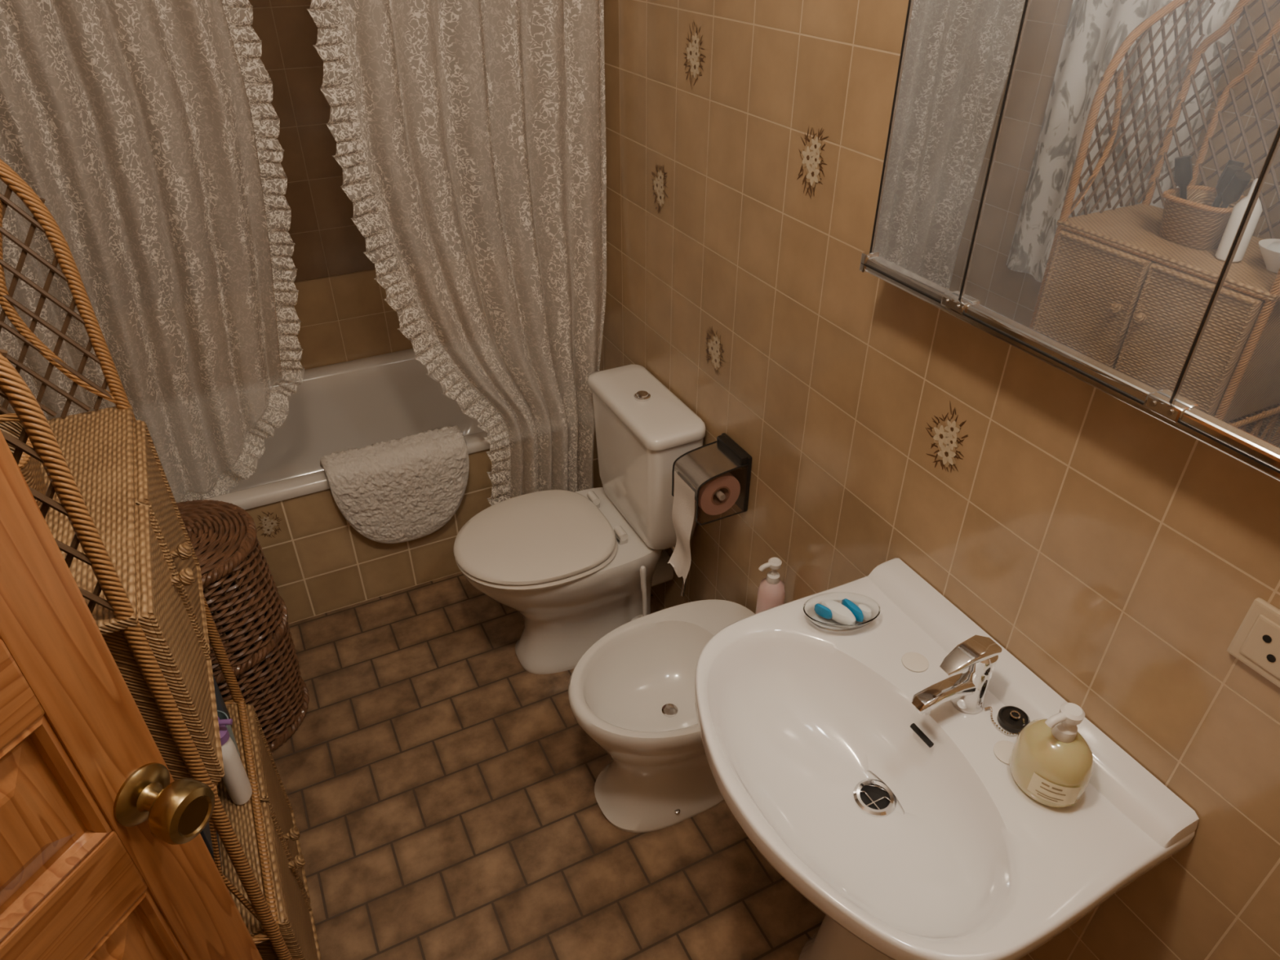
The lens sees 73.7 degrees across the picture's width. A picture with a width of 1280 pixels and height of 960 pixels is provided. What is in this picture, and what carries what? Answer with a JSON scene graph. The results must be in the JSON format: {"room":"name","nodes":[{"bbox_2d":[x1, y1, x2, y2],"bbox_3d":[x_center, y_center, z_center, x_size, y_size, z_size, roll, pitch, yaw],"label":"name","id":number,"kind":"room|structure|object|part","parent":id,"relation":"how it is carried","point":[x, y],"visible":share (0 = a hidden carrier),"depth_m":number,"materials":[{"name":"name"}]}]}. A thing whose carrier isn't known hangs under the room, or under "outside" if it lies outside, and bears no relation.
{"room":"bathroom","nodes":[
{"label":"bathroom","id":0,"kind":"room"},
{"bbox_2d":[0,246,520,419],"bbox_3d":[-1.191,-1.010,2.396,1.650,2.450,0.100,-16,38,-22],"label":"wall","id":1,"kind":"structure","parent":0,"point":[347,317],"depth_m":2.75,"materials":[{"name":"tile"}]},
{"bbox_2d":[0,0,515,328],"bbox_3d":[-1.167,-1.292,2.144,1.648,1.697,0.006,-16,38,-22],"label":"upper dark tiling","id":2,"kind":"structure","parent":1,"relation":"attached to","point":[327,242],"depth_m":2.43,"materials":[{"name":"brown tile"}]},
{"bbox_2d":[217,571,825,959],"bbox_3d":[-0.394,0.943,1.806,1.850,0.100,3.660,-16,38,-22],"label":"floor","id":3,"kind":"structure","parent":0,"point":[439,788],"depth_m":1.95,"materials":[{"name":"tile"}]},
{"bbox_2d":[0,158,321,959],"bbox_3d":[-0.807,0.228,1.213,0.356,1.750,0.542,-16,38,-22],"label":"tall cabinet","id":4,"kind":"object","parent":3,"relation":"on","point":[109,507],"visible":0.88,"depth_m":1.19,"materials":[{"name":"wicker"}]},
{"bbox_2d":[0,413,46,509],"bbox_3d":[-0.832,-0.028,1.050,0.156,0.174,0.190,-16,38,-22],"label":"basket","id":5,"kind":"object","parent":4,"relation":"on","point":[29,467],"visible":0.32,"depth_m":1.10,"materials":[{"name":"wicker"}]},
{"bbox_2d":[39,404,137,635],"bbox_3d":[-0.821,0.060,1.090,0.315,0.014,0.540,-16,38,-22],"label":"shelf","id":6,"kind":"object","parent":4,"relation":"attached to","point":[99,448],"depth_m":1.15,"materials":[{"name":"wicker"}]},
{"bbox_3d":[-0.739,0.094,1.333,0.022,0.305,0.245,-16,38,-22],"label":"door","id":7,"kind":"part","parent":4,"relation":"part of","materials":[{"name":"wicker"}]},
{"bbox_3d":[-0.729,0.091,1.337,0.010,0.303,0.243,-16,38,-22],"label":"door frame","id":8,"kind":"part","parent":4,"relation":"part of","materials":[{"name":"wicker"}]},
{"bbox_3d":[-0.627,0.221,1.148,0.022,0.305,0.245,-16,38,-22],"label":"door","id":9,"kind":"part","parent":4,"relation":"part of","materials":[{"name":"wicker"}]},
{"bbox_3d":[-0.676,0.106,1.253,0.030,0.025,0.026,-16,38,-22],"label":"knob","id":10,"kind":"part","parent":4,"relation":"part of","materials":[{"name":"wicker"}]},
{"bbox_3d":[-0.647,0.139,1.206,0.030,0.025,0.026,-16,38,-22],"label":"knob","id":11,"kind":"part","parent":4,"relation":"part of","materials":[{"name":"wicker"}]},
{"bbox_3d":[-0.617,0.218,1.152,0.010,0.303,0.243,-16,38,-22],"label":"door frame","id":12,"kind":"part","parent":4,"relation":"part of","materials":[{"name":"wicker"}]},
{"bbox_2d":[200,821,222,868],"bbox_3d":[-0.752,0.588,1.385,0.102,0.120,0.082,-16,38,-22],"label":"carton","id":13,"kind":"object","parent":4,"relation":"on","point":[206,833],"visible":0.06,"depth_m":1.38,"materials":[{"name":"cardboard"}]},
{"bbox_2d":[213,675,232,727],"bbox_3d":[-0.808,0.405,1.599,0.040,0.180,0.060,-16,38,-22],"label":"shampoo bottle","id":14,"kind":"object","parent":4,"relation":"on","point":[220,705],"visible":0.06,"depth_m":1.60,"materials":[{"name":"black plastic"}]},
{"bbox_2d":[217,710,239,756],"bbox_3d":[-0.776,0.458,1.539,0.074,0.160,0.074,-16,38,-22],"label":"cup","id":15,"kind":"object","parent":4,"relation":"on","point":[222,715],"visible":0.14,"depth_m":1.56,"materials":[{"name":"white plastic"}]},
{"bbox_2d":[217,716,252,804],"bbox_3d":[-0.710,0.482,1.471,0.053,0.197,0.044,15,37,21],"label":"lotion bottle","id":16,"kind":"object","parent":4,"relation":"on","point":[237,783],"visible":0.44,"depth_m":1.47,"materials":[{"name":"white plastic"}]},
{"bbox_3d":[-0.739,0.663,1.724,0.022,0.365,0.245,-16,38,-22],"label":"door","id":17,"kind":"part","parent":4,"relation":"part of","materials":[{"name":"wicker"}]},
{"bbox_3d":[-0.729,0.660,1.728,0.010,0.363,0.243,-16,38,-22],"label":"door frame","id":18,"kind":"part","parent":4,"relation":"part of","materials":[{"name":"wicker"}]},
{"bbox_3d":[-0.627,0.790,1.539,0.022,0.365,0.245,-16,38,-22],"label":"door","id":19,"kind":"part","parent":4,"relation":"part of","materials":[{"name":"wicker"}]},
{"bbox_3d":[-0.676,0.688,1.652,0.030,0.025,0.026,-16,38,-22],"label":"knob","id":20,"kind":"part","parent":4,"relation":"part of","materials":[{"name":"wicker"}]},
{"bbox_3d":[-0.617,0.787,1.543,0.010,0.363,0.243,-16,38,-22],"label":"door frame","id":21,"kind":"part","parent":4,"relation":"part of","materials":[{"name":"wicker"}]},
{"bbox_3d":[-0.647,0.720,1.605,0.030,0.025,0.026,-16,38,-22],"label":"knob","id":22,"kind":"part","parent":4,"relation":"part of","materials":[{"name":"wicker"}]},
{"bbox_2d":[176,499,309,752],"bbox_3d":[-1.030,0.364,2.034,0.360,0.596,0.360,-12,36,-17],"label":"laundry basket","id":23,"kind":"object","parent":3,"relation":"on","point":[222,535],"visible":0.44,"depth_m":1.95,"materials":[{"name":"wicker"}]},
{"bbox_2d":[130,327,601,640],"bbox_3d":[-1.012,0.015,2.666,1.650,0.455,0.698,-16,38,-22],"label":"bathtub","id":24,"kind":"object","parent":3,"relation":"on","point":[318,563],"visible":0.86,"depth_m":2.69,"materials":[{"name":"tile"}]},
{"bbox_2d":[320,425,469,543],"bbox_3d":[-0.678,0.026,2.433,0.390,0.301,0.134,-16,38,-22],"label":"bath mat","id":25,"kind":"object","parent":24,"relation":"on","point":[407,488],"visible":1,"depth_m":2.37,"materials":[{"name":"white fabric"}]},
{"bbox_2d":[453,364,706,674],"bbox_3d":[-0.181,0.155,2.193,0.582,0.761,0.390,-16,38,-22],"label":"toilet","id":26,"kind":"object","parent":3,"relation":"on","point":[570,562],"visible":0.85,"depth_m":2.12,"materials":[{"name":"ceramic"}]},
{"bbox_3d":[-0.271,0.141,2.151,0.397,0.024,0.356,-16,38,-22],"label":"lid","id":27,"kind":"part","parent":26,"relation":"part of","materials":[{"name":"plastic"}]},
{"bbox_3d":[-0.269,0.158,2.164,0.400,0.015,0.358,-16,38,-22],"label":"seat","id":28,"kind":"part","parent":26,"relation":"part of","materials":[{"name":"plastic"}]},
{"bbox_3d":[-0.211,0.308,2.302,0.515,0.385,0.348,-16,38,-22],"label":"bowl","id":29,"kind":"part","parent":26,"relation":"part of","materials":[{"name":"ceramic"}]},
{"bbox_3d":[0.009,-0.185,2.070,0.154,0.034,0.376,-16,38,-22],"label":"tank lid","id":30,"kind":"part","parent":26,"relation":"part of","materials":[{"name":"ceramic"}]},
{"bbox_3d":[0.013,-0.038,2.173,0.146,0.329,0.360,-16,38,-22],"label":"tank","id":31,"kind":"part","parent":26,"relation":"part of","materials":[{"name":"ceramic"}]},
{"bbox_2d":[631,565,647,621],"bbox_3d":[0.012,0.370,2.216,0.100,0.380,0.100,-16,38,-22],"label":"toilet brush","id":32,"kind":"object","parent":3,"relation":"on","point":[642,569],"depth_m":2.15,"materials":[{"name":"white plastic"}]},
{"bbox_2d":[568,599,755,832],"bbox_3d":[0.081,0.526,1.917,0.488,0.462,0.352,-16,38,-22],"label":"bidet","id":33,"kind":"object","parent":3,"relation":"on","point":[632,691],"visible":0.66,"depth_m":1.92,"materials":[{"name":"ceramic"}]},
{"bbox_2d":[755,557,785,613],"bbox_3d":[0.277,0.262,1.817,0.057,0.235,0.057,13,37,18],"label":"soap bottle","id":34,"kind":"object","parent":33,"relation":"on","point":[771,591],"visible":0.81,"depth_m":1.77,"materials":[{"name":"pink plastic"}]},
{"bbox_2d":[694,557,1199,959],"bbox_3d":[0.345,0.669,1.395,0.489,0.816,0.583,-16,38,-22],"label":"washbasin","id":35,"kind":"object","parent":3,"relation":"on","point":[914,835],"visible":0.95,"depth_m":1.19,"materials":[{"name":"ceramic"}]},
{"bbox_2d":[803,591,880,631],"bbox_3d":[0.321,0.213,1.361,0.119,0.029,0.088,-16,38,-22],"label":"soap dish","id":36,"kind":"object","parent":35,"relation":"on","point":[837,611],"visible":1,"depth_m":1.36,"materials":[{"name":"clear glass"}]},
{"bbox_2d":[911,635,1001,715],"bbox_3d":[0.435,0.280,1.183,0.130,0.122,0.046,-16,38,-22],"label":"faucet","id":37,"kind":"object","parent":35,"relation":"on","point":[976,657],"visible":1,"depth_m":1.17,"materials":[{"name":"silver metal"}]},
{"bbox_3d":[0.425,0.296,1.188,0.106,0.032,0.031,-16,38,-22],"label":"spout","id":38,"kind":"part","parent":37,"relation":"part of","materials":[{"name":"silver metal"}]},
{"bbox_3d":[0.451,0.238,1.163,0.090,0.029,0.037,-16,38,-22],"label":"lever","id":39,"kind":"part","parent":37,"relation":"part of","materials":[{"name":"silver metal"}]},
{"bbox_2d":[984,706,1030,734],"bbox_3d":[0.518,0.332,1.200,0.050,0.017,0.057,-16,38,-22],"label":"plug","id":40,"kind":"object","parent":35,"relation":"on","point":[1013,719],"visible":0.89,"depth_m":1.19,"materials":[{"name":"black plastic"}]},
{"bbox_2d":[1008,702,1093,808],"bbox_3d":[0.529,0.338,1.082,0.085,0.140,0.097,-16,38,-22],"label":"soap dispenser","id":41,"kind":"object","parent":35,"relation":"on","point":[1050,761],"visible":1,"depth_m":1.06,"materials":[{"name":"beige plastic"}]},
{"bbox_2d":[493,0,1279,959],"bbox_3d":[0.388,-0.330,1.407,0.100,2.450,3.660,-16,38,-22],"label":"wall","id":42,"kind":"structure","parent":0,"point":[1117,553],"depth_m":1.34,"materials":[{"name":"tile"}]},
{"bbox_2d":[667,432,751,583],"bbox_3d":[0.149,0.077,1.928,0.147,0.332,0.114,-16,38,-22],"label":"toilet paper holder","id":43,"kind":"object","parent":42,"relation":"attached to","point":[715,476],"visible":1,"depth_m":1.86,"materials":[{"name":"silver metal"}]},
{"bbox_3d":[0.210,-0.017,1.901,0.011,0.145,0.114,-16,38,-22],"label":"plate","id":44,"kind":"part","parent":43,"relation":"part of","materials":[{"name":"black plastic"}]},
{"bbox_2d":[651,20,968,472],"bbox_3d":[0.251,-0.415,1.544,0.001,0.677,1.013,-16,38,-22],"label":"decals","id":45,"kind":"object","parent":42,"relation":"attached to","point":[946,437],"visible":1,"depth_m":1.40,"materials":[{"name":"beige paint"}]},
{"bbox_2d":[859,0,1279,481],"bbox_3d":[0.502,-0.404,0.828,0.084,0.632,0.672,-16,38,-22],"label":"upper cabinet","id":46,"kind":"object","parent":42,"relation":"attached to","point":[1091,188],"visible":1,"depth_m":0.88,"materials":[{"name":"silver glass"}]},
{"bbox_3d":[0.376,-0.521,0.995,0.010,0.588,0.174,-16,38,-22],"label":"mirror door","id":47,"kind":"part","parent":46,"relation":"part of","materials":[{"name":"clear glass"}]},
{"bbox_3d":[0.482,-0.148,0.990,0.026,0.022,0.670,-16,38,-22],"label":"rail","id":48,"kind":"part","parent":46,"relation":"part of","materials":[{"name":"silver metal"}]},
{"bbox_3d":[0.483,-0.401,0.820,0.010,0.588,0.295,-16,38,-22],"label":"mirror door","id":49,"kind":"part","parent":46,"relation":"part of","materials":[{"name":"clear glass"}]},
{"bbox_3d":[0.591,-0.279,0.642,0.010,0.588,0.179,-16,38,-22],"label":"mirror door","id":50,"kind":"part","parent":46,"relation":"part of","materials":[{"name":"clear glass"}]},
{"bbox_2d":[1226,597,1279,687],"bbox_3d":[0.677,0.180,0.904,0.013,0.080,0.084,-16,38,-22],"label":"wall outlet","id":51,"kind":"object","parent":42,"relation":"attached to","point":[1255,643],"visible":1,"depth_m":0.91,"materials":[{"name":"plastic"}]},
{"bbox_3d":[-0.864,-1.377,1.351,1.650,0.024,0.024,-16,38,-22],"label":"curtain rod","id":52,"kind":"object","parent":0,"visible":0},
{"bbox_2d":[0,0,304,502],"bbox_3d":[-1.196,-0.596,1.752,0.916,1.712,0.150,-16,38,-22],"label":"shower curtain","id":53,"kind":"object","parent":52,"relation":"hanging from","point":[166,66],"visible":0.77,"depth_m":1.86,"materials":[{"name":"fabric"}]},
{"bbox_2d":[307,0,606,505],"bbox_3d":[-0.360,-0.645,1.979,0.623,1.888,0.172,-14,37,-19],"label":"shower curtain","id":54,"kind":"object","parent":52,"relation":"hanging from","point":[376,3],"visible":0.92,"depth_m":1.99,"materials":[{"name":"fabric"}]},
{"bbox_3d":[-1.177,0.114,0.761,0.100,2.450,3.660,-16,38,-22],"label":"wall","id":55,"kind":"structure","parent":0,"visible":0},
{"label":"door","id":56,"kind":"structure","parent":55,"relation":"in","visible":0},
{"bbox_2d":[0,639,189,959],"bbox_3d":[-0.631,0.705,0.758,0.036,1.041,0.582,13,36,18],"label":"panel","id":57,"kind":"object","parent":56,"relation":"attached to","point":[51,821],"depth_m":0.78,"materials":[{"name":"brown wood"}]},
{"bbox_3d":[-0.631,0.313,0.489,0.035,0.090,0.582,13,36,18],"label":"rail","id":58,"kind":"part","parent":57,"relation":"part of","materials":[{"name":"brown wood"}]},
{"bbox_3d":[-0.631,0.531,0.639,0.035,0.100,0.582,13,36,18],"label":"rail","id":59,"kind":"part","parent":57,"relation":"part of","materials":[{"name":"brown wood"}]},
{"bbox_3d":[-0.622,0.855,0.857,0.014,0.682,0.582,13,36,18],"label":"panel","id":60,"kind":"part","parent":57,"relation":"part of","materials":[{"name":"brown wood"}]},
{"bbox_2d":[0,430,262,959],"bbox_3d":[-0.481,0.322,0.847,0.105,1.990,0.070,12,36,17],"label":"stile","id":61,"kind":"object","parent":56,"relation":"attached to","point":[47,626],"depth_m":0.79,"materials":[{"name":"brown wood"}]},
{"bbox_3d":[-0.464,0.319,0.838,0.069,0.062,0.062,12,36,17],"label":"knob","id":62,"kind":"part","parent":61,"relation":"part of","materials":[{"name":"gold metal"}]}
]}

